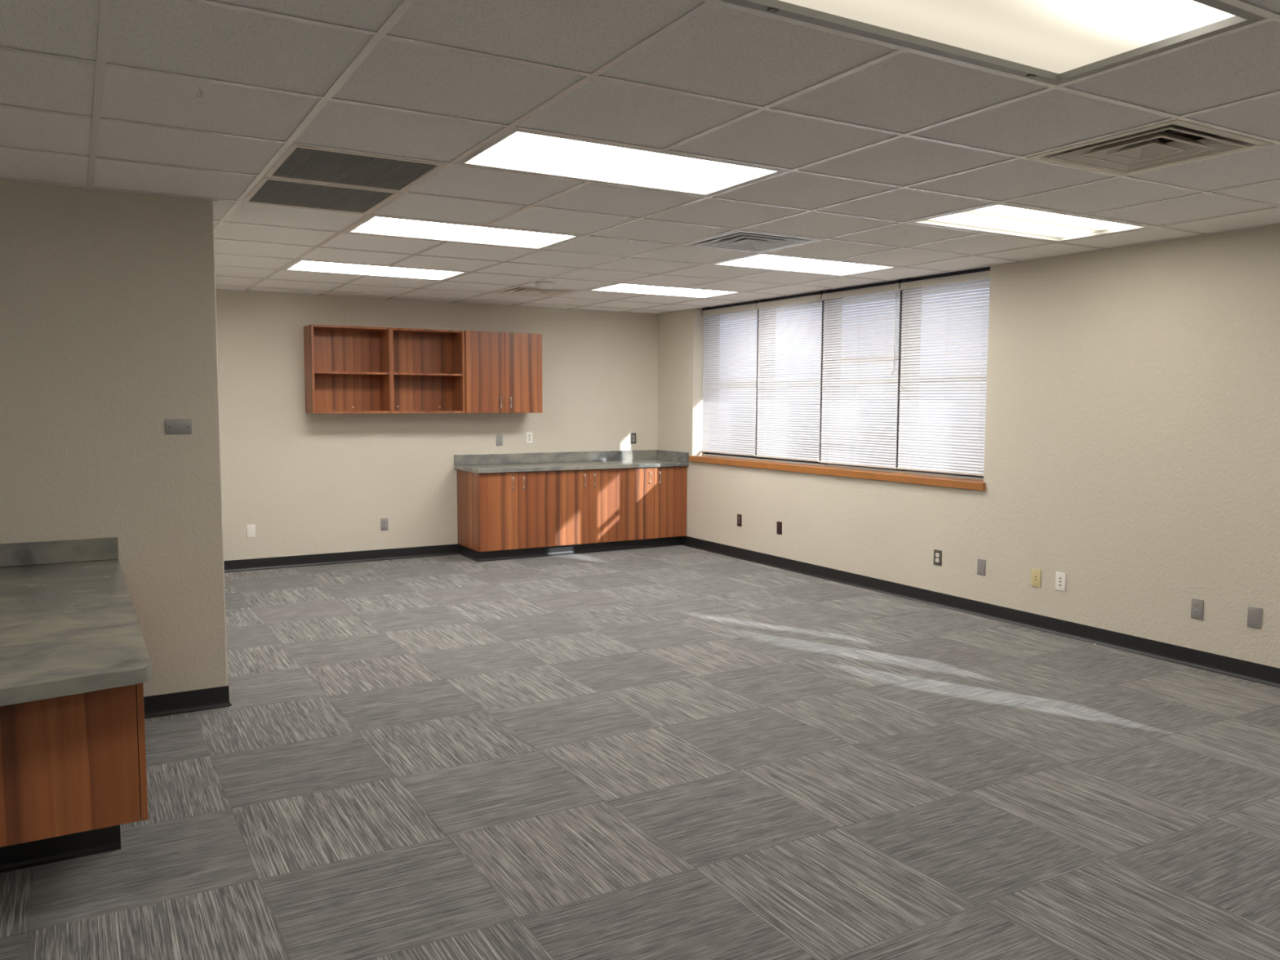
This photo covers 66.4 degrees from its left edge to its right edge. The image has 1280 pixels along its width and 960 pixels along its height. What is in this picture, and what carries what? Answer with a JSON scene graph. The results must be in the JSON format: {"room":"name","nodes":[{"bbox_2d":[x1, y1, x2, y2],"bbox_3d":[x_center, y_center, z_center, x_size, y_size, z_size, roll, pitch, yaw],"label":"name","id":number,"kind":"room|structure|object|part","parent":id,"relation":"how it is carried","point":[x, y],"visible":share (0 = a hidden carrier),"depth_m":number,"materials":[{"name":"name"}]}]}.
{"room":"empty office room","nodes":[
{"label":"empty office room","id":0,"kind":"room"},
{"bbox_2d":[0,179,227,696],"bbox_3d":[-4.257,-0.285,5.658,2.907,2.600,3.995,-2,5,-30],"label":"wall","id":1,"kind":"structure","parent":0,"point":[108,327],"depth_m":4.44,"materials":[{"name":"beige paint"}]},
{"bbox_2d":[0,537,118,567],"bbox_3d":[-2.853,0.330,4.196,1.090,0.100,0.020,-2,5,-30],"label":"backsplash","id":2,"kind":"structure","parent":1,"relation":"attached to","point":[11,554],"depth_m":4.34,"materials":[{"name":"grey laminate"}]},
{"bbox_2d":[164,418,191,434],"bbox_3d":[-2.152,-0.248,4.564,0.113,0.070,0.008,-2,5,-30],"label":"blank wall plate","id":3,"kind":"object","parent":1,"relation":"attached to","point":[183,426],"visible":1,"depth_m":4.56,"materials":[{"name":"metal"}]},
{"bbox_2d":[143,684,231,718],"bbox_3d":[-3.187,0.916,6.370,0.463,0.100,4.011,-2,5,-30],"label":"baseboard","id":4,"kind":"structure","parent":1,"relation":"attached to","point":[176,703],"depth_m":4.67,"materials":[{"name":"black plastic"}]},
{"bbox_2d":[0,0,1279,314],"bbox_3d":[0.005,-1.192,3.053,7.747,0.036,12.631,-2,5,-30],"label":"grid","id":5,"kind":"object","parent":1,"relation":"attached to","point":[105,11],"depth_m":3.52,"materials":[{"name":"white metal"}]},
{"bbox_2d":[215,289,657,560],"bbox_3d":[-1.988,-0.572,9.338,4.960,2.600,0.120,-2,5,-30],"label":"wall","id":6,"kind":"structure","parent":0,"point":[308,483],"depth_m":9.04,"materials":[{"name":"beige paint"}]},
{"bbox_2d":[246,524,255,537],"bbox_3d":[-3.391,0.445,8.533,0.070,0.114,0.008,-2,5,-30],"label":"blank wall plate","id":7,"kind":"object","parent":6,"relation":"attached to","point":[251,529],"visible":1,"depth_m":8.53,"materials":[{"name":"white plastic"}]},
{"bbox_2d":[223,543,459,572],"bbox_3d":[-2.873,0.718,8.852,2.608,0.100,0.016,-2,5,-30],"label":"baseboard","id":8,"kind":"structure","parent":6,"relation":"attached to","point":[242,565],"depth_m":8.93,"materials":[{"name":"black plastic"}]},
{"bbox_2d":[380,518,387,530],"bbox_3d":[-2.380,0.413,9.117,0.068,0.114,0.009,-2,5,-30],"label":"power outlet","id":9,"kind":"object","parent":6,"relation":"attached to","point":[384,522],"visible":1,"depth_m":9.11,"materials":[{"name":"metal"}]},
{"bbox_2d":[303,324,465,413],"bbox_3d":[-2.297,-0.988,8.869,1.370,0.760,0.318,-2,5,-30],"label":"wall shelf","id":10,"kind":"object","parent":6,"relation":"attached to","point":[348,369],"visible":1,"depth_m":8.93,"materials":[{"name":"brown wood"}]},
{"bbox_3d":[-2.882,-0.963,8.532,0.019,0.760,0.318,-2,5,-30],"label":"panel","id":11,"kind":"part","parent":10,"relation":"part of","materials":[{"name":"brown wood"}]},
{"bbox_3d":[-2.296,-1.357,8.839,1.332,0.019,0.318,-2,5,-30],"label":"panel","id":12,"kind":"part","parent":10,"relation":"part of","materials":[{"name":"brown wood"}]},
{"bbox_3d":[-2.299,-0.619,8.899,1.332,0.019,0.318,-2,5,-30],"label":"panel","id":13,"kind":"part","parent":10,"relation":"part of","materials":[{"name":"brown wood"}]},
{"bbox_3d":[-1.713,-1.013,9.207,0.019,0.760,0.318,-2,5,-30],"label":"panel","id":14,"kind":"part","parent":10,"relation":"part of","materials":[{"name":"brown wood"}]},
{"bbox_2d":[496,434,502,445],"bbox_3d":[-1.382,-0.393,9.630,0.070,0.114,0.009,-2,5,-30],"label":"power outlet","id":15,"kind":"object","parent":6,"relation":"attached to","point":[499,437],"visible":1,"depth_m":9.63,"materials":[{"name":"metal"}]},
{"bbox_2d":[464,330,542,413],"bbox_3d":[-1.354,-1.025,9.383,0.773,0.760,0.372,-2,5,-30],"label":"upper cabinet","id":16,"kind":"object","parent":6,"relation":"attached to","point":[503,371],"visible":0.99,"depth_m":9.24,"materials":[{"name":"brown wood"}]},
{"bbox_3d":[-1.447,-1.008,9.164,0.384,0.758,0.020,-2,5,-30],"label":"door","id":17,"kind":"part","parent":16,"relation":"part of","materials":[{"name":"brown wood"}]},
{"bbox_3d":[-1.113,-1.022,9.357,0.382,0.758,0.020,-2,5,-30],"label":"door","id":18,"kind":"part","parent":16,"relation":"part of","materials":[{"name":"brown wood"}]},
{"bbox_2d":[525,431,532,443],"bbox_3d":[-1.107,-0.423,9.788,0.072,0.116,0.008,-2,5,-30],"label":"outlet","id":19,"kind":"object","parent":6,"relation":"attached to","point":[528,434],"visible":1,"depth_m":9.78,"materials":[{"name":"white plastic"}]},
{"bbox_2d":[453,449,688,465],"bbox_3d":[-0.644,-0.212,9.714,2.282,0.099,0.628,-2,5,-30],"label":"backsplash","id":20,"kind":"structure","parent":6,"relation":"attached to","point":[512,458],"depth_m":10.00,"materials":[{"name":"grey laminate"}]},
{"bbox_2d":[631,432,635,444],"bbox_3d":[-0.069,-0.442,10.389,0.068,0.114,0.009,-2,5,-30],"label":"power outlet","id":21,"kind":"object","parent":6,"relation":"attached to","point":[633,434],"visible":1,"depth_m":10.39,"materials":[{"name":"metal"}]},
{"bbox_2d":[0,545,1279,959],"bbox_3d":[0.073,1.286,3.297,8.167,0.120,12.871,-2,5,-30],"label":"floor","id":22,"kind":"structure","parent":0,"point":[676,752],"depth_m":3.76,"materials":[{"name":"carpet"}]},
{"bbox_2d":[0,682,148,873],"bbox_3d":[-2.355,0.851,3.386,1.046,0.714,1.990,-2,5,-30],"label":"base cabinet","id":23,"kind":"object","parent":22,"relation":"on","point":[73,767],"visible":0.5,"depth_m":2.70,"materials":[{"name":"brown wood"}]},
{"bbox_2d":[0,537,151,706],"bbox_3d":[-2.294,0.431,3.240,1.096,0.143,2.245,-2,5,-30],"label":"countertop","id":24,"kind":"structure","parent":23,"relation":"on","point":[69,624],"depth_m":3.19,"materials":[{"name":"grey laminate"}]},
{"bbox_3d":[-1.909,0.688,3.632,0.018,0.424,1.990,-2,5,-30],"label":"panel","id":25,"kind":"part","parent":23,"relation":"part of","materials":[{"name":"brown wood"}]},
{"bbox_2d":[457,469,554,561],"bbox_3d":[-1.282,0.317,9.384,0.754,0.828,0.633,-2,5,-30],"label":"base cabinet","id":26,"kind":"object","parent":22,"relation":"on","point":[501,516],"visible":0.98,"depth_m":9.15,"materials":[{"name":"brown wood"}]},
{"bbox_3d":[-1.308,0.294,9.049,0.376,0.718,0.019,-2,5,-30],"label":"door","id":27,"kind":"part","parent":26,"relation":"part of","materials":[{"name":"brown wood"}]},
{"bbox_3d":[-0.981,0.280,9.238,0.374,0.718,0.019,-2,5,-30],"label":"door","id":28,"kind":"part","parent":26,"relation":"part of","materials":[{"name":"brown wood"}]},
{"bbox_2d":[453,449,688,473],"bbox_3d":[-0.643,-0.193,9.713,2.282,0.138,0.632,-2,5,-30],"label":"countertop","id":29,"kind":"structure","parent":26,"relation":"on","point":[578,460],"depth_m":9.78,"materials":[{"name":"grey laminate"}]},
{"bbox_2d":[551,468,622,555],"bbox_3d":[-0.637,0.289,9.756,0.735,0.828,0.633,-2,5,-30],"label":"base cabinet","id":30,"kind":"object","parent":22,"relation":"on","point":[588,503],"visible":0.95,"depth_m":9.51,"materials":[{"name":"brown wood"}]},
{"bbox_3d":[-0.659,0.266,9.424,0.366,0.718,0.019,-2,5,-30],"label":"door","id":31,"kind":"part","parent":30,"relation":"part of","materials":[{"name":"brown wood"}]},
{"bbox_3d":[-0.341,0.253,9.608,0.365,0.718,0.019,-2,5,-30],"label":"door","id":32,"kind":"part","parent":30,"relation":"part of","materials":[{"name":"brown wood"}]},
{"bbox_2d":[617,466,687,550],"bbox_3d":[0.011,0.262,10.130,0.761,0.828,0.633,-2,5,-30],"label":"base cabinet","id":33,"kind":"object","parent":22,"relation":"on","point":[654,499],"visible":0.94,"depth_m":9.89,"materials":[{"name":"brown wood"}]},
{"bbox_3d":[-0.022,0.239,9.792,0.366,0.718,0.019,-2,5,-30],"label":"door","id":34,"kind":"part","parent":33,"relation":"part of","materials":[{"name":"brown wood"}]},
{"bbox_3d":[0.308,0.225,9.982,0.390,0.718,0.019,-2,5,-30],"label":"door","id":35,"kind":"part","parent":33,"relation":"part of","materials":[{"name":"brown wood"}]},
{"bbox_2d":[0,0,1279,313],"bbox_3d":[0.005,-1.187,3.053,7.743,0.016,12.627,-2,5,-30],"label":"ceiling","id":36,"kind":"structure","parent":0,"point":[723,52],"depth_m":3.30,"materials":[{"name":"tile"}]},
{"bbox_2d":[241,177,401,214],"bbox_3d":[-1.468,-1.327,4.486,0.586,0.066,0.586,-2,5,-30],"label":"ceiling vent","id":37,"kind":"object","parent":36,"relation":"in","point":[268,191],"visible":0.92,"depth_m":4.47,"materials":[{"name":"grey metal"}]},
{"bbox_2d":[264,144,446,191],"bbox_3d":[-1.162,-1.284,3.960,0.586,0.066,0.586,-2,5,-30],"label":"ceiling vent","id":38,"kind":"object","parent":36,"relation":"in","point":[298,162],"visible":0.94,"depth_m":3.95,"materials":[{"name":"grey metal"}]},
{"bbox_2d":[281,259,468,280],"bbox_3d":[-1.898,-1.560,7.044,1.195,0.112,0.586,-2,5,-30],"label":"ceiling light","id":39,"kind":"object","parent":36,"relation":"attached to","point":[299,265],"visible":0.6,"depth_m":7.13,"materials":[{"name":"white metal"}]},
{"bbox_2d":[342,215,582,249],"bbox_3d":[-0.982,-1.430,5.466,1.195,0.112,0.586,-2,5,-30],"label":"ceiling light","id":40,"kind":"object","parent":36,"relation":"attached to","point":[372,224],"visible":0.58,"depth_m":5.53,"materials":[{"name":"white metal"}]},
{"bbox_2d":[492,286,581,297],"bbox_3d":[-0.885,-1.652,8.332,0.586,0.110,0.586,-2,5,-30],"label":"ceiling vent","id":41,"kind":"object","parent":36,"relation":"in","point":[524,291],"visible":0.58,"depth_m":8.36,"materials":[{"name":"white metal"}]},
{"bbox_2d":[534,281,554,288],"bbox_3d":[-0.751,-1.530,7.716,0.156,0.045,0.156,-2,5,-30],"label":"smoke detector","id":42,"kind":"object","parent":36,"relation":"attached to","point":[541,285],"visible":1,"depth_m":7.66,"materials":[{"name":"white plastic"}]},
{"bbox_2d":[454,128,787,196],"bbox_3d":[-0.066,-1.299,3.889,1.195,0.112,0.586,-2,5,-30],"label":"ceiling light","id":43,"kind":"object","parent":36,"relation":"attached to","point":[517,150],"visible":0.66,"depth_m":3.91,"materials":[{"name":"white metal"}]},
{"bbox_2d":[586,283,740,297],"bbox_3d":[0.212,-1.649,8.262,1.195,0.112,0.586,-2,5,-30],"label":"ceiling light","id":44,"kind":"object","parent":36,"relation":"attached to","point":[620,287],"visible":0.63,"depth_m":8.37,"materials":[{"name":"white plastic"}]},
{"bbox_2d":[681,230,822,253],"bbox_3d":[0.642,-1.407,5.705,0.586,0.166,0.586,-2,5,-30],"label":"ceiling vent","id":45,"kind":"object","parent":36,"relation":"in","point":[739,240],"visible":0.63,"depth_m":5.71,"materials":[{"name":"white metal"}]},
{"bbox_2d":[711,253,899,275],"bbox_3d":[1.129,-1.519,6.685,1.195,0.112,0.586,-2,5,-30],"label":"ceiling light","id":46,"kind":"object","parent":36,"relation":"attached to","point":[761,261],"visible":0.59,"depth_m":6.78,"materials":[{"name":"white plastic"}]},
{"bbox_2d":[720,0,1266,85],"bbox_3d":[0.851,-1.167,2.312,1.195,0.115,0.586,-2,5,-30],"label":"ceiling light","id":47,"kind":"object","parent":36,"relation":"attached to","point":[1056,42],"visible":0.98,"depth_m":2.45,"materials":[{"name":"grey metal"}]},
{"bbox_2d":[907,203,1151,242],"bbox_3d":[2.045,-1.389,5.107,1.195,0.112,0.586,-2,5,-30],"label":"ceiling light","id":48,"kind":"object","parent":36,"relation":"attached to","point":[1001,219],"visible":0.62,"depth_m":5.17,"materials":[{"name":"white plastic"}]},
{"bbox_2d":[1026,119,1273,176],"bbox_3d":[1.864,-1.261,3.600,0.586,0.110,0.586,-2,5,-30],"label":"ceiling vent","id":49,"kind":"object","parent":36,"relation":"in","point":[1175,142],"visible":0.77,"depth_m":3.62,"materials":[{"name":"white metal"}]},
{"bbox_2d":[657,224,1279,668],"bbox_3d":[3.482,-0.214,5.154,0.300,2.600,12.871,-2,5,-30],"label":"wall","id":50,"kind":"structure","parent":0,"point":[1132,438],"depth_m":6.00,"materials":[{"name":"beige paint"}]},
{"bbox_2d":[703,300,759,458],"bbox_3d":[0.952,-0.978,9.608,0.159,1.490,0.920,-2,5,-30],"label":"window","id":51,"kind":"structure","parent":50,"relation":"in","point":[748,302],"depth_m":9.56,"materials":[{"name":"brown metal"}]},
{"bbox_2d":[701,299,757,456],"bbox_3d":[0.860,-0.986,9.554,0.047,1.464,0.904,-2,5,-30],"label":"window blind","id":52,"kind":"object","parent":51,"relation":"attached to","point":[736,435],"visible":0.98,"depth_m":9.53,"materials":[{"name":"white plastic"}]},
{"bbox_3d":[0.644,-1.284,9.870,0.010,0.786,0.026,-2,5,-30],"label":"lift cord","id":53,"kind":"part","parent":52,"relation":"part of","materials":[{"name":"white fabric"}]},
{"bbox_3d":[0.706,-0.973,9.837,0.029,1.381,0.002,-2,5,-30],"label":"ladder cord","id":54,"kind":"part","parent":52,"relation":"part of","materials":[{"name":"white fabric"}]},
{"bbox_3d":[0.866,-0.950,9.561,0.029,1.381,0.002,-2,5,-30],"label":"ladder cord","id":55,"kind":"part","parent":52,"relation":"part of","materials":[{"name":"white fabric"}]},
{"bbox_3d":[0.863,-0.263,9.616,0.026,0.013,0.900,-2,5,-30],"label":"rail","id":56,"kind":"part","parent":52,"relation":"part of","materials":[{"name":"white metal"}]},
{"bbox_3d":[1.026,-0.927,9.285,0.029,1.381,0.002,-2,5,-30],"label":"ladder cord","id":57,"kind":"part","parent":52,"relation":"part of","materials":[{"name":"white fabric"}]},
{"bbox_2d":[737,514,742,526],"bbox_3d":[0.942,0.382,9.288,0.009,0.114,0.070,-2,5,-30],"label":"power outlet","id":58,"kind":"object","parent":50,"relation":"attached to","point":[739,516],"visible":1,"depth_m":9.28,"materials":[{"name":"brown plastic"}]},
{"bbox_2d":[777,521,782,534],"bbox_3d":[1.248,0.429,8.764,0.008,0.114,0.070,-2,5,-30],"label":"blank wall plate","id":59,"kind":"object","parent":50,"relation":"attached to","point":[779,523],"visible":1,"depth_m":8.76,"materials":[{"name":"brown plastic"}]},
{"bbox_2d":[757,291,825,464],"bbox_3d":[1.411,-0.913,8.817,0.159,1.490,0.915,-2,5,-30],"label":"window","id":60,"kind":"structure","parent":50,"relation":"in","point":[815,292],"depth_m":8.68,"materials":[{"name":"brown metal"}]},
{"bbox_2d":[755,290,822,462],"bbox_3d":[1.320,-0.919,8.763,0.047,1.468,0.899,-2,5,-30],"label":"window blind","id":61,"kind":"object","parent":60,"relation":"attached to","point":[773,413],"visible":0.98,"depth_m":8.74,"materials":[{"name":"white plastic"}]},
{"bbox_3d":[1.105,-1.219,9.076,0.010,0.786,0.026,-2,5,-30],"label":"lift cord","id":62,"kind":"part","parent":61,"relation":"part of","materials":[{"name":"white fabric"}]},
{"bbox_3d":[1.167,-0.906,9.044,0.029,1.384,0.002,-2,5,-30],"label":"ladder cord","id":63,"kind":"part","parent":61,"relation":"part of","materials":[{"name":"white fabric"}]},
{"bbox_3d":[1.326,-0.883,8.770,0.029,1.384,0.002,-2,5,-30],"label":"ladder cord","id":64,"kind":"part","parent":61,"relation":"part of","materials":[{"name":"white fabric"}]},
{"bbox_3d":[1.322,-0.195,8.825,0.026,0.013,0.895,-2,5,-30],"label":"rail","id":65,"kind":"part","parent":61,"relation":"part of","materials":[{"name":"white metal"}]},
{"bbox_3d":[1.485,-0.860,8.496,0.029,1.384,0.002,-2,5,-30],"label":"ladder cord","id":66,"kind":"part","parent":61,"relation":"part of","materials":[{"name":"white fabric"}]},
{"bbox_3d":[1.411,-0.874,8.820,0.068,0.057,0.835,-2,5,-30],"label":"meeting rail","id":67,"kind":"part","parent":60,"relation":"part of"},
{"bbox_2d":[688,455,986,490],"bbox_3d":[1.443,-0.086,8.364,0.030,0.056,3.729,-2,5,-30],"label":"trim","id":68,"kind":"structure","parent":50,"relation":"attached to","point":[978,486],"depth_m":7.89,"materials":[{"name":"brown wood"}]},
{"bbox_2d":[702,453,983,479],"bbox_3d":[1.585,-0.129,8.444,0.042,0.014,3.685,-2,5,-30],"label":"trim","id":69,"kind":"structure","parent":50,"relation":"attached to","point":[710,455],"depth_m":8.05,"materials":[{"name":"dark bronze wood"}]},
{"bbox_2d":[720,278,990,319],"bbox_3d":[4.405,-1.414,4.779,1.009,0.140,20.031,-2,5,-30],"label":"eave","id":70,"kind":"object","parent":50,"relation":"attached to","point":[988,278],"depth_m":9.00,"materials":[{"name":"white paint"}]},
{"bbox_2d":[822,280,902,471],"bbox_3d":[1.868,-0.848,8.030,0.159,1.490,0.910,-2,5,-30],"label":"window","id":71,"kind":"structure","parent":50,"relation":"in","point":[830,291],"depth_m":7.84,"materials":[{"name":"brown metal"}]},
{"bbox_2d":[819,279,901,469],"bbox_3d":[1.770,-0.851,7.973,0.062,1.474,0.894,-2,5,-30],"label":"window blind","id":72,"kind":"object","parent":71,"relation":"attached to","point":[856,448],"visible":0.92,"depth_m":7.95,"materials":[{"name":"white painted aluminium"}]},
{"bbox_3d":[1.563,-1.153,8.287,0.010,0.786,0.026,-2,5,-30],"label":"lift cord","id":73,"kind":"part","parent":72,"relation":"part of","materials":[{"name":"white fabric"}]},
{"bbox_3d":[1.625,-0.837,8.255,0.029,1.390,0.002,-2,5,-30],"label":"ladder cord","id":74,"kind":"part","parent":72,"relation":"part of","materials":[{"name":"white fabric"}]},
{"bbox_3d":[1.779,-0.124,8.038,0.026,0.013,0.890,-2,5,-30],"label":"rail","id":75,"kind":"part","parent":72,"relation":"part of","materials":[{"name":"white metal"}]},
{"bbox_3d":[1.783,-0.815,7.983,0.029,1.390,0.002,-2,5,-30],"label":"ladder cord","id":76,"kind":"part","parent":72,"relation":"part of","materials":[{"name":"white fabric"}]},
{"bbox_3d":[1.941,-0.792,7.711,0.029,1.390,0.002,-2,5,-30],"label":"ladder cord","id":77,"kind":"part","parent":72,"relation":"part of","materials":[{"name":"white fabric"}]},
{"bbox_3d":[1.869,-0.809,8.033,0.068,0.057,0.830,-2,5,-30],"label":"meeting rail","id":78,"kind":"part","parent":71,"relation":"part of","materials":[{"name":"white"}]},
{"bbox_3d":[1.899,-0.998,8.035,0.030,0.044,0.830,-2,5,-30],"label":"timber rail","id":79,"kind":"part","parent":71,"relation":"part of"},
{"bbox_2d":[933,549,942,565],"bbox_3d":[2.177,0.568,7.162,0.009,0.114,0.076,-2,5,-30],"label":"power outlet","id":80,"kind":"object","parent":50,"relation":"attached to","point":[937,553],"visible":1,"depth_m":7.16,"materials":[{"name":"metal"}]},
{"bbox_2d":[898,266,990,477],"bbox_3d":[2.332,-0.781,7.232,0.159,1.490,0.940,-2,5,-30],"label":"window","id":81,"kind":"structure","parent":50,"relation":"in","point":[987,268],"depth_m":7.42,"materials":[{"name":"brown metal"}]},
{"bbox_3d":[2.332,-0.743,7.235,0.068,0.057,0.860,-2,5,-30],"label":"meeting rail","id":82,"kind":"part","parent":81,"relation":"part of","materials":[{"name":"white"}]},
{"bbox_2d":[897,270,990,476],"bbox_3d":[2.240,-0.786,7.178,0.047,1.472,0.924,-2,5,-30],"label":"window blind","id":83,"kind":"object","parent":81,"relation":"attached to","point":[948,404],"visible":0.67,"depth_m":7.20,"materials":[{"name":"white plastic"}]},
{"bbox_3d":[2.019,-1.088,7.502,0.010,0.786,0.026,-2,5,-30],"label":"lift cord","id":84,"kind":"part","parent":83,"relation":"part of","materials":[{"name":"white fabric"}]},
{"bbox_3d":[2.081,-0.773,7.470,0.029,1.388,0.002,-2,5,-30],"label":"ladder cord","id":85,"kind":"part","parent":83,"relation":"part of","materials":[{"name":"white fabric"}]},
{"bbox_3d":[2.243,-0.060,7.240,0.026,0.013,0.920,-2,5,-30],"label":"rail","id":86,"kind":"part","parent":83,"relation":"part of","materials":[{"name":"white metal"}]},
{"bbox_3d":[2.247,-0.750,7.185,0.029,1.388,0.002,-2,5,-30],"label":"ladder cord","id":87,"kind":"part","parent":83,"relation":"part of","materials":[{"name":"white fabric"}]},
{"bbox_3d":[2.412,-0.726,6.900,0.029,1.388,0.002,-2,5,-30],"label":"ladder cord","id":88,"kind":"part","parent":83,"relation":"part of","materials":[{"name":"white fabric"}]},
{"bbox_2d":[681,536,1279,688],"bbox_3d":[3.471,1.056,4.950,0.016,0.100,12.110,-2,5,-30],"label":"baseboard","id":89,"kind":"structure","parent":50,"relation":"attached to","point":[1222,664],"depth_m":6.49,"materials":[{"name":"black plastic"}]},
{"bbox_2d":[977,558,986,575],"bbox_3d":[2.378,0.606,6.819,0.008,0.114,0.070,-2,5,-30],"label":"blank wall plate","id":90,"kind":"object","parent":50,"relation":"attached to","point":[980,562],"visible":1,"depth_m":6.82,"materials":[{"name":"metal"}]},
{"bbox_2d":[1031,568,1040,587],"bbox_3d":[2.602,0.644,6.433,0.008,0.116,0.072,-2,5,-30],"label":"outlet","id":91,"kind":"object","parent":50,"relation":"attached to","point":[1035,574],"visible":1,"depth_m":6.43,"materials":[{"name":"beige plastic"}]},
{"bbox_2d":[1055,572,1066,591],"bbox_3d":[2.695,0.651,6.272,0.008,0.116,0.072,-2,5,-30],"label":"outlet","id":92,"kind":"object","parent":50,"relation":"attached to","point":[1060,578],"visible":1,"depth_m":6.27,"materials":[{"name":"white plastic"}]},
{"bbox_2d":[1191,598,1204,619],"bbox_3d":[3.137,0.726,5.511,0.009,0.114,0.070,-2,5,-30],"label":"power outlet","id":93,"kind":"object","parent":50,"relation":"attached to","point":[1197,605],"visible":1,"depth_m":5.51,"materials":[{"name":"plastic"}]},
{"bbox_2d":[1193,609,1199,615],"bbox_3d":[3.135,0.746,5.512,0.004,0.029,0.034,-2,5,-30],"label":"receptacle","id":94,"kind":"object","parent":93,"relation":"attached to","point":[1196,612],"depth_m":5.51,"materials":[{"name":"grey plastic"}]},
{"bbox_2d":[1194,603,1199,608],"bbox_3d":[3.136,0.707,5.509,0.004,0.029,0.034,-2,5,-30],"label":"receptacle","id":95,"kind":"object","parent":93,"relation":"attached to","point":[1196,605],"depth_m":5.51,"materials":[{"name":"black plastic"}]},
{"bbox_2d":[1246,605,1262,629],"bbox_3d":[3.293,0.736,5.244,0.008,0.114,0.074,-2,5,-30],"label":"blank wall plate","id":96,"kind":"object","parent":50,"relation":"attached to","point":[1254,613],"visible":1,"depth_m":5.24,"materials":[{"name":"metal"}]},
{"label":"outside","id":97,"kind":"structure","parent":0,"visible":0},
{"bbox_2d":[720,424,985,458],"bbox_3d":[28.442,0.599,16.572,54.253,0.050,120.000,-2,5,-30],"label":"ground","id":98,"kind":"structure","parent":97,"point":[895,424],"depth_m":49.52,"materials":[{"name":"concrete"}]}
]}

